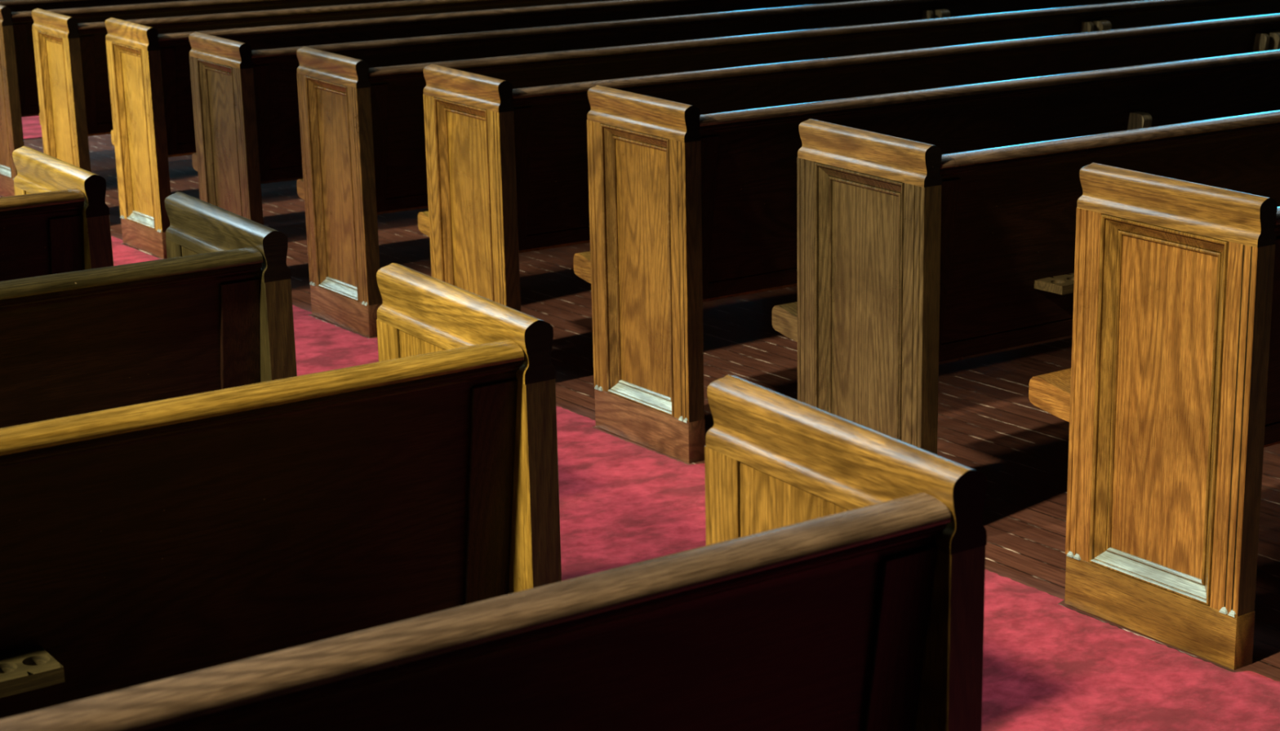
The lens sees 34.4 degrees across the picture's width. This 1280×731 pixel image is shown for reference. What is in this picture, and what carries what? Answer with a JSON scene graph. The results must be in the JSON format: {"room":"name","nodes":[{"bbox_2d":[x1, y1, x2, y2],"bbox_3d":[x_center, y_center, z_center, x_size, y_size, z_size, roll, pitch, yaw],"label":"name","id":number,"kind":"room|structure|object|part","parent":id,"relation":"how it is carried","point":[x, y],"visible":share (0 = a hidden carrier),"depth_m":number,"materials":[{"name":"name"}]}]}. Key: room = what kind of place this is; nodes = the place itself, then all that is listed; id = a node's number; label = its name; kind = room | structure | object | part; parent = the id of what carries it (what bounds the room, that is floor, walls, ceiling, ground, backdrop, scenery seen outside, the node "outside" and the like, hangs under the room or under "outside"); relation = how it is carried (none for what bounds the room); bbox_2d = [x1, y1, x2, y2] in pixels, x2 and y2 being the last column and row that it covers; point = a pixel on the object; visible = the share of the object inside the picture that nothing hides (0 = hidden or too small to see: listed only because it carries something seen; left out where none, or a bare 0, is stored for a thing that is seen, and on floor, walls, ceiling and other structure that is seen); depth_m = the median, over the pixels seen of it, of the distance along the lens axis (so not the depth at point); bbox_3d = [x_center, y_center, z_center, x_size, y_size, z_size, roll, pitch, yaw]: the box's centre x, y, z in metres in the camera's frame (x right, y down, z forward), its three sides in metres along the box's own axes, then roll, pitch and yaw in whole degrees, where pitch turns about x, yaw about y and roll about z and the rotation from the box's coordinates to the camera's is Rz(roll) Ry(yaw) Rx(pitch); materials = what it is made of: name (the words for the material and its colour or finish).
{"room":"church","nodes":[
{"label":"church","id":0,"kind":"room"},
{"bbox_2d":[0,0,1279,681],"bbox_3d":[-1.609,-1.359,12.100,23.000,0.305,27.000,-11,17,-33],"label":"floor","id":1,"kind":"structure","parent":0,"point":[988,424],"depth_m":6.07,"materials":[{"name":"brown wood"}]},
{"bbox_2d":[22,115,42,138],"bbox_3d":[-3.826,-1.467,12.539,0.755,0.021,1.550,-11,17,-33],"label":"carpet","id":2,"kind":"object","parent":1,"relation":"on","point":[32,128],"visible":0.2,"depth_m":12.31,"materials":[{"name":"red carpet"}]},
{"bbox_2d":[0,146,113,281],"bbox_3d":[-2.745,0.262,3.657,3.605,0.920,0.608,-11,17,-34],"label":"pew","id":3,"kind":"object","parent":1,"relation":"on","point":[56,220],"visible":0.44,"depth_m":4.30,"materials":[{"name":"brown wood"}]},
{"bbox_3d":[-2.633,0.163,3.415,3.550,0.437,0.083,-11,17,-34],"label":"panel","id":4,"kind":"part","parent":3,"relation":"part of","materials":[{"name":"brown wood"}]},
{"bbox_3d":[-2.617,-0.046,3.332,3.550,0.032,0.046,-11,17,-34],"label":"rail moulding","id":5,"kind":"part","parent":3,"relation":"part of","materials":[{"name":"brown wood"}]},
{"bbox_3d":[-2.617,-0.071,3.323,3.550,0.023,0.055,-11,17,-34],"label":"rail","id":6,"kind":"part","parent":3,"relation":"part of","materials":[{"name":"brown wood"}]},
{"bbox_2d":[0,0,191,12],"bbox_3d":[-0.767,-1.960,12.301,6.804,0.920,0.608,-11,17,-33],"label":"pew","id":7,"kind":"object","parent":1,"relation":"on","point":[15,6],"visible":0.02,"depth_m":10.46,"materials":[{"name":"brown wood"}]},
{"bbox_3d":[-2.002,-2.033,11.072,3.349,0.023,0.055,-11,17,-33],"label":"rail","id":8,"kind":"part","parent":7,"relation":"part of","materials":[{"name":"brown wood"}]},
{"bbox_2d":[0,191,297,428],"bbox_3d":[-2.253,0.422,2.960,3.605,0.923,0.609,-11,17,-33],"label":"pew","id":9,"kind":"object","parent":1,"relation":"on","point":[215,313],"visible":0.44,"depth_m":3.52,"materials":[{"name":"brown wood"}]},
{"bbox_3d":[-2.144,0.323,2.717,3.550,0.439,0.083,-11,17,-33],"label":"panel","id":10,"kind":"part","parent":9,"relation":"part of","materials":[{"name":"brown wood"}]},
{"bbox_3d":[-2.128,0.114,2.633,3.550,0.032,0.046,-11,17,-33],"label":"rail moulding","id":11,"kind":"part","parent":9,"relation":"part of","materials":[{"name":"brown wood"}]},
{"bbox_3d":[-2.127,0.088,2.624,3.550,0.023,0.055,-11,17,-33],"label":"rail","id":12,"kind":"part","parent":9,"relation":"part of","materials":[{"name":"brown wood"}]},
{"bbox_3d":[-0.757,0.150,3.856,0.025,0.718,0.307,-11,17,-33],"label":"panel","id":13,"kind":"part","parent":9,"relation":"part of","materials":[{"name":"brown wood"}]},
{"bbox_2d":[0,0,408,196],"bbox_3d":[-0.283,-1.798,11.607,6.805,0.920,0.608,-11,17,-33],"label":"pew","id":14,"kind":"object","parent":1,"relation":"on","point":[19,91],"visible":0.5,"depth_m":9.64,"materials":[{"name":"brown wood"}]},
{"bbox_3d":[-2.997,-1.256,9.694,0.025,0.716,0.307,-11,17,-33],"label":"panel","id":15,"kind":"part","parent":14,"relation":"part of","materials":[{"name":"brown wood"}]},
{"bbox_3d":[-3.017,-1.252,9.681,0.025,0.723,0.314,-11,17,-33],"label":"panel moulding","id":16,"kind":"part","parent":14,"relation":"part of","materials":[{"name":"brown wood"}]},
{"bbox_3d":[-2.996,-0.857,9.788,0.056,0.118,0.439,-11,17,-33],"label":"rail","id":17,"kind":"part","parent":14,"relation":"part of","materials":[{"name":"brown wood"}]},
{"bbox_3d":[-0.285,-1.762,11.669,6.750,0.078,0.520,-11,17,-33],"label":"seat","id":18,"kind":"part","parent":14,"relation":"part of","materials":[{"name":"brown wood"}]},
{"bbox_3d":[-1.508,-1.869,10.368,3.349,0.023,0.055,-11,17,-33],"label":"rail","id":19,"kind":"part","parent":14,"relation":"part of","materials":[{"name":"brown wood"}]},
{"bbox_3d":[-0.113,-2.114,11.310,6.750,0.032,0.046,-11,17,-33],"label":"rail moulding","id":20,"kind":"part","parent":14,"relation":"part of","materials":[{"name":"brown wood"}]},
{"bbox_3d":[-0.129,-1.905,11.393,6.750,0.437,0.083,-11,17,-33],"label":"panel","id":21,"kind":"part","parent":14,"relation":"part of","materials":[{"name":"brown wood"}]},
{"bbox_2d":[0,262,561,719],"bbox_3d":[-1.756,0.593,2.236,3.605,0.920,0.635,-11,17,-33],"label":"pew","id":22,"kind":"object","parent":1,"relation":"on","point":[141,544],"visible":0.9,"depth_m":2.74,"materials":[{"name":"brown wood"}]},
{"bbox_2d":[0,645,65,698],"bbox_3d":[-0.797,0.383,2.522,0.162,0.020,0.090,-11,17,-33],"label":"shelf","id":23,"kind":"object","parent":22,"relation":"attached to","point":[23,668],"depth_m":2.53,"materials":[{"name":"brown wood"}]},
{"bbox_3d":[-1.655,0.492,2.003,3.550,0.437,0.083,-11,17,-33],"label":"panel","id":24,"kind":"part","parent":22,"relation":"part of","materials":[{"name":"brown wood"}]},
{"bbox_3d":[-1.639,0.283,1.920,3.550,0.032,0.046,-11,17,-33],"label":"rail moulding","id":25,"kind":"part","parent":22,"relation":"part of","materials":[{"name":"brown wood"}]},
{"bbox_3d":[-1.638,0.257,1.911,3.550,0.023,0.055,-11,17,-33],"label":"rail","id":26,"kind":"part","parent":22,"relation":"part of","materials":[{"name":"brown wood"}]},
{"bbox_3d":[-0.265,0.320,3.139,0.025,0.716,0.307,-11,17,-33],"label":"panel","id":27,"kind":"part","parent":22,"relation":"part of","materials":[{"name":"brown wood"}]},
{"bbox_2d":[31,0,613,172],"bbox_3d":[0.216,-1.629,10.889,6.805,0.916,0.608,-11,17,-33],"label":"pew","id":28,"kind":"object","parent":1,"relation":"on","point":[71,61],"visible":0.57,"depth_m":8.98,"materials":[{"name":"brown wood"}]},
{"bbox_3d":[-2.518,-1.083,8.964,0.025,0.720,0.314,-11,17,-33],"label":"panel moulding","id":29,"kind":"part","parent":28,"relation":"part of","materials":[{"name":"brown wood"}]},
{"bbox_3d":[-2.499,-1.087,8.977,0.025,0.713,0.307,-11,17,-33],"label":"panel","id":30,"kind":"part","parent":28,"relation":"part of","materials":[{"name":"brown wood"}]},
{"bbox_3d":[0.214,-1.593,10.952,6.750,0.078,0.520,-11,17,-33],"label":"seat","id":31,"kind":"part","parent":28,"relation":"part of","materials":[{"name":"brown wood"}]},
{"bbox_3d":[-1.009,-1.699,9.652,3.349,0.023,0.055,-11,17,-33],"label":"rail","id":32,"kind":"part","parent":28,"relation":"part of","materials":[{"name":"brown wood"}]},
{"bbox_3d":[0.386,-1.943,10.593,6.750,0.032,0.046,-11,17,-33],"label":"rail moulding","id":33,"kind":"part","parent":28,"relation":"part of","materials":[{"name":"brown wood"}]},
{"bbox_2d":[105,0,863,258],"bbox_3d":[0.725,-1.465,10.173,6.804,0.922,0.608,-11,17,-33],"label":"pew","id":34,"kind":"object","parent":1,"relation":"on","point":[149,76],"visible":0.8,"depth_m":8.33,"materials":[{"name":"brown wood"}]},
{"bbox_3d":[-2.013,-0.921,8.253,0.025,0.725,0.314,-11,17,-33],"label":"panel moulding","id":35,"kind":"part","parent":34,"relation":"part of","materials":[{"name":"brown wood"}]},
{"bbox_3d":[-1.994,-0.924,8.266,0.025,0.717,0.307,-11,17,-33],"label":"panel","id":36,"kind":"part","parent":34,"relation":"part of","materials":[{"name":"brown wood"}]},
{"bbox_3d":[-1.993,-0.525,8.361,0.056,0.118,0.439,-11,17,-33],"label":"rail","id":37,"kind":"part","parent":34,"relation":"part of","materials":[{"name":"brown wood"}]},
{"bbox_3d":[0.723,-1.429,10.236,6.750,0.078,0.520,-11,17,-33],"label":"seat","id":38,"kind":"part","parent":34,"relation":"part of","materials":[{"name":"brown wood"}]},
{"bbox_3d":[-0.503,-1.538,8.937,3.349,0.023,0.055,-11,17,-33],"label":"rail","id":39,"kind":"part","parent":34,"relation":"part of","materials":[{"name":"brown wood"}]},
{"bbox_3d":[0.895,-1.782,9.876,6.750,0.032,0.046,-11,17,-33],"label":"rail moulding","id":40,"kind":"part","parent":34,"relation":"part of","materials":[{"name":"brown wood"}]},
{"bbox_3d":[0.879,-1.572,9.960,6.750,0.438,0.083,-11,17,-33],"label":"panel","id":41,"kind":"part","parent":34,"relation":"part of","materials":[{"name":"brown wood"}]},
{"bbox_2d":[0,374,986,730],"bbox_3d":[-1.293,0.753,1.558,3.604,0.916,0.609,-11,17,-32],"label":"pew","id":42,"kind":"object","parent":1,"relation":"on","point":[837,584],"visible":1,"depth_m":2.06,"materials":[{"name":"brown wood"}]},
{"bbox_3d":[-1.172,0.422,1.221,3.550,0.023,0.055,-11,17,-32],"label":"rail","id":43,"kind":"part","parent":42,"relation":"part of","materials":[{"name":"brown wood"}]},
{"bbox_3d":[-1.173,0.448,1.229,3.550,0.032,0.046,-11,17,-32],"label":"rail moulding","id":44,"kind":"part","parent":42,"relation":"part of","materials":[{"name":"brown wood"}]},
{"bbox_3d":[-1.188,0.656,1.313,3.550,0.435,0.083,-11,17,-32],"label":"panel","id":45,"kind":"part","parent":42,"relation":"part of","materials":[{"name":"brown wood"}]},
{"bbox_3d":[0.221,0.488,2.426,0.025,0.713,0.307,-11,17,-32],"label":"panel","id":46,"kind":"part","parent":42,"relation":"part of","materials":[{"name":"brown wood"}]},
{"bbox_2d":[188,0,1141,225],"bbox_3d":[1.218,-1.295,9.456,6.805,0.917,0.649,-11,17,-34],"label":"pew","id":47,"kind":"object","parent":1,"relation":"on","point":[246,101],"visible":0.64,"depth_m":7.64,"materials":[{"name":"brown wood"}]},
{"bbox_3d":[-1.518,-0.750,7.534,0.025,0.721,0.314,-11,17,-34],"label":"panel moulding","id":48,"kind":"part","parent":47,"relation":"part of","materials":[{"name":"brown wood"}]},
{"bbox_3d":[-1.499,-0.754,7.547,0.025,0.713,0.307,-11,17,-34],"label":"panel","id":49,"kind":"part","parent":47,"relation":"part of","materials":[{"name":"brown wood"}]},
{"bbox_3d":[1.204,-1.263,9.535,6.750,0.078,0.520,-11,17,-34],"label":"seat","id":50,"kind":"part","parent":47,"relation":"part of","materials":[{"name":"brown wood"}]},
{"bbox_3d":[-0.013,-1.368,8.229,3.349,0.023,0.055,-11,17,-34],"label":"rail","id":51,"kind":"part","parent":47,"relation":"part of","materials":[{"name":"brown wood"}]},
{"bbox_3d":[1.377,-1.614,9.176,6.750,0.032,0.046,-11,17,-34],"label":"rail moulding","id":52,"kind":"part","parent":47,"relation":"part of","materials":[{"name":"brown wood"}]},
{"bbox_2d":[111,235,1279,730],"bbox_3d":[-2.027,-0.151,7.113,1.542,0.123,15.000,-11,17,-33],"label":"carpet","id":53,"kind":"object","parent":1,"relation":"on","point":[1048,665],"visible":0.15,"depth_m":4.12,"materials":[{"name":"red carpet"}]},
{"bbox_2d":[296,0,1279,337],"bbox_3d":[1.762,-1.121,8.710,6.805,0.916,0.649,-11,17,-33],"label":"pew","id":54,"kind":"object","parent":1,"relation":"on","point":[362,135],"visible":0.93,"depth_m":6.94,"materials":[{"name":"brown wood"}]},
{"bbox_3d":[-1.010,-0.588,6.837,0.025,0.720,0.314,-11,17,-33],"label":"panel moulding","id":55,"kind":"part","parent":54,"relation":"part of","materials":[{"name":"brown wood"}]},
{"bbox_3d":[-0.990,-0.592,6.850,0.025,0.713,0.307,-11,17,-33],"label":"panel","id":56,"kind":"part","parent":54,"relation":"part of","materials":[{"name":"brown wood"}]},
{"bbox_3d":[-0.989,-0.195,6.943,0.056,0.118,0.439,-11,17,-33],"label":"rail","id":57,"kind":"part","parent":54,"relation":"part of","materials":[{"name":"brown wood"}]},
{"bbox_3d":[1.750,-1.089,8.789,6.750,0.078,0.520,-11,17,-33],"label":"seat","id":58,"kind":"part","parent":54,"relation":"part of","materials":[{"name":"brown wood"}]},
{"bbox_3d":[0.510,-1.199,7.504,3.349,0.023,0.055,-11,17,-33],"label":"rail","id":59,"kind":"part","parent":54,"relation":"part of","materials":[{"name":"brown wood"}]},
{"bbox_3d":[1.918,-1.439,8.427,6.750,0.032,0.046,-11,17,-33],"label":"rail moulding","id":60,"kind":"part","parent":54,"relation":"part of","materials":[{"name":"brown wood"}]},
{"bbox_3d":[1.903,-1.231,8.511,6.750,0.436,0.083,-11,17,-33],"label":"panel","id":61,"kind":"part","parent":54,"relation":"part of","materials":[{"name":"brown wood"}]},
{"bbox_3d":[3.307,-1.726,9.320,3.399,0.023,0.055,-11,17,-33],"label":"rail","id":62,"kind":"part","parent":54,"relation":"part of","materials":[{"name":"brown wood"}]},
{"bbox_2d":[417,13,1279,311],"bbox_3d":[2.251,-0.958,7.998,6.805,0.921,0.649,-11,17,-33],"label":"pew","id":63,"kind":"object","parent":1,"relation":"on","point":[507,166],"visible":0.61,"depth_m":6.18,"materials":[{"name":"brown wood"}]},
{"bbox_3d":[-0.509,-0.420,6.108,0.025,0.724,0.314,-11,17,-33],"label":"panel moulding","id":64,"kind":"part","parent":63,"relation":"part of","materials":[{"name":"brown wood"}]},
{"bbox_3d":[-0.489,-0.424,6.121,0.025,0.717,0.307,-11,17,-33],"label":"panel","id":65,"kind":"part","parent":63,"relation":"part of","materials":[{"name":"brown wood"}]},
{"bbox_3d":[2.238,-0.925,8.077,6.750,0.078,0.520,-11,17,-33],"label":"seat","id":66,"kind":"part","parent":63,"relation":"part of","materials":[{"name":"brown wood"}]},
{"bbox_3d":[2.408,-1.278,7.716,6.750,0.032,0.046,-11,17,-33],"label":"rail moulding","id":67,"kind":"part","parent":63,"relation":"part of","materials":[{"name":"brown wood"}]},
{"bbox_3d":[1.006,-1.036,6.784,3.349,0.023,0.055,-11,17,-33],"label":"rail","id":68,"kind":"part","parent":63,"relation":"part of","materials":[{"name":"brown wood"}]},
{"bbox_3d":[2.393,-1.069,7.800,6.750,0.438,0.083,-11,17,-33],"label":"panel","id":69,"kind":"part","parent":63,"relation":"part of","materials":[{"name":"brown wood"}]},
{"bbox_2d":[573,49,1279,463],"bbox_3d":[2.756,-0.790,7.262,6.805,0.931,0.626,-11,17,-33],"label":"pew","id":70,"kind":"object","parent":1,"relation":"on","point":[688,209],"visible":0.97,"depth_m":5.41,"materials":[{"name":"brown wood"}]},
{"bbox_3d":[0.001,-0.252,5.367,0.025,0.732,0.314,-11,17,-33],"label":"panel moulding","id":71,"kind":"part","parent":70,"relation":"part of","materials":[{"name":"brown wood"}]},
{"bbox_3d":[0.020,-0.256,5.379,0.025,0.724,0.307,-11,17,-33],"label":"panel","id":72,"kind":"part","parent":70,"relation":"part of","materials":[{"name":"brown wood"}]},
{"bbox_3d":[0.021,0.147,5.475,0.056,0.119,0.439,-11,17,-33],"label":"rail","id":73,"kind":"part","parent":70,"relation":"part of","materials":[{"name":"brown wood"}]},
{"bbox_3d":[2.750,-0.755,7.332,6.750,0.079,0.520,-11,17,-33],"label":"seat","id":74,"kind":"part","parent":70,"relation":"part of","materials":[{"name":"brown wood"}]},
{"bbox_3d":[1.516,-0.871,6.040,3.349,0.024,0.055,-11,17,-33],"label":"rail","id":75,"kind":"part","parent":70,"relation":"part of","materials":[{"name":"brown wood"}]},
{"bbox_3d":[2.920,-1.112,6.969,6.750,0.032,0.046,-11,17,-33],"label":"rail moulding","id":76,"kind":"part","parent":70,"relation":"part of","materials":[{"name":"brown wood"}]},
{"bbox_3d":[2.905,-0.901,7.054,6.750,0.442,0.083,-11,17,-33],"label":"panel","id":77,"kind":"part","parent":70,"relation":"part of","materials":[{"name":"brown wood"}]},
{"bbox_2d":[772,110,1279,455],"bbox_3d":[3.288,-0.615,6.532,6.805,0.920,0.631,-10,17,-32],"label":"pew","id":78,"kind":"object","parent":1,"relation":"on","point":[913,259],"visible":0.52,"depth_m":4.67,"materials":[{"name":"brown wood"}]},
{"bbox_3d":[0.500,-0.087,4.681,0.025,0.723,0.314,-10,17,-32],"label":"panel moulding","id":79,"kind":"part","parent":78,"relation":"part of","materials":[{"name":"brown wood"}]},
{"bbox_3d":[0.520,-0.091,4.694,0.025,0.715,0.307,-10,17,-32],"label":"panel","id":80,"kind":"part","parent":78,"relation":"part of","materials":[{"name":"brown wood"}]},
{"bbox_3d":[3.281,-0.581,6.604,6.750,0.078,0.520,-10,17,-32],"label":"seat","id":81,"kind":"part","parent":78,"relation":"part of","materials":[{"name":"brown wood"}]},
{"bbox_2d":[1034,272,1074,294],"bbox_3d":[1.015,-0.194,4.758,0.205,0.020,0.090,-10,17,-32],"label":"shelf","id":82,"kind":"object","parent":78,"relation":"attached to","point":[1045,283],"depth_m":4.73,"materials":[{"name":"brown wood"}]},
{"bbox_3d":[3.432,-0.723,6.324,6.750,0.437,0.083,-10,17,-32],"label":"panel","id":83,"kind":"part","parent":78,"relation":"part of","materials":[{"name":"brown wood"}]},
{"bbox_3d":[2.028,-0.695,5.332,3.349,0.023,0.055,-10,17,-32],"label":"rail","id":84,"kind":"part","parent":78,"relation":"part of","materials":[{"name":"brown wood"}]},
{"bbox_3d":[3.447,-0.931,6.240,6.750,0.032,0.046,-10,17,-32],"label":"rail moulding","id":85,"kind":"part","parent":78,"relation":"part of","materials":[{"name":"brown wood"}]},
{"bbox_2d":[1028,162,1279,670],"bbox_3d":[3.747,-0.460,5.878,6.805,0.914,0.609,-11,17,-33],"label":"pew","id":86,"kind":"object","parent":1,"relation":"on","point":[1169,396],"visible":1,"depth_m":3.96,"materials":[{"name":"brown wood"}]},
{"bbox_3d":[3.745,-0.424,5.941,6.750,0.078,0.520,-11,17,-33],"label":"seat","id":87,"kind":"part","parent":86,"relation":"part of","materials":[{"name":"brown wood"}]},
{"bbox_3d":[0.997,0.080,3.974,0.025,0.719,0.314,-11,17,-33],"label":"panel moulding","id":88,"kind":"part","parent":86,"relation":"part of","materials":[{"name":"brown wood"}]},
{"bbox_3d":[1.018,0.473,4.080,0.056,0.117,0.439,-11,17,-33],"label":"rail","id":89,"kind":"part","parent":86,"relation":"part of","materials":[{"name":"brown wood"}]},
{"bbox_3d":[1.017,0.077,3.987,0.025,0.711,0.307,-11,17,-33],"label":"panel","id":90,"kind":"part","parent":86,"relation":"part of","materials":[{"name":"brown wood"}]},
{"bbox_3d":[3.900,-0.566,5.664,6.750,0.434,0.083,-11,17,-33],"label":"panel","id":91,"kind":"part","parent":86,"relation":"part of","materials":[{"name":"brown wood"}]},
{"bbox_3d":[2.513,-0.532,4.650,3.349,0.023,0.055,-11,17,-33],"label":"rail","id":92,"kind":"part","parent":86,"relation":"part of","materials":[{"name":"brown wood"}]},
{"bbox_3d":[3.916,-0.773,5.580,6.750,0.032,0.046,-11,17,-33],"label":"rail moulding","id":93,"kind":"part","parent":86,"relation":"part of","materials":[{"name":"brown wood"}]}
]}

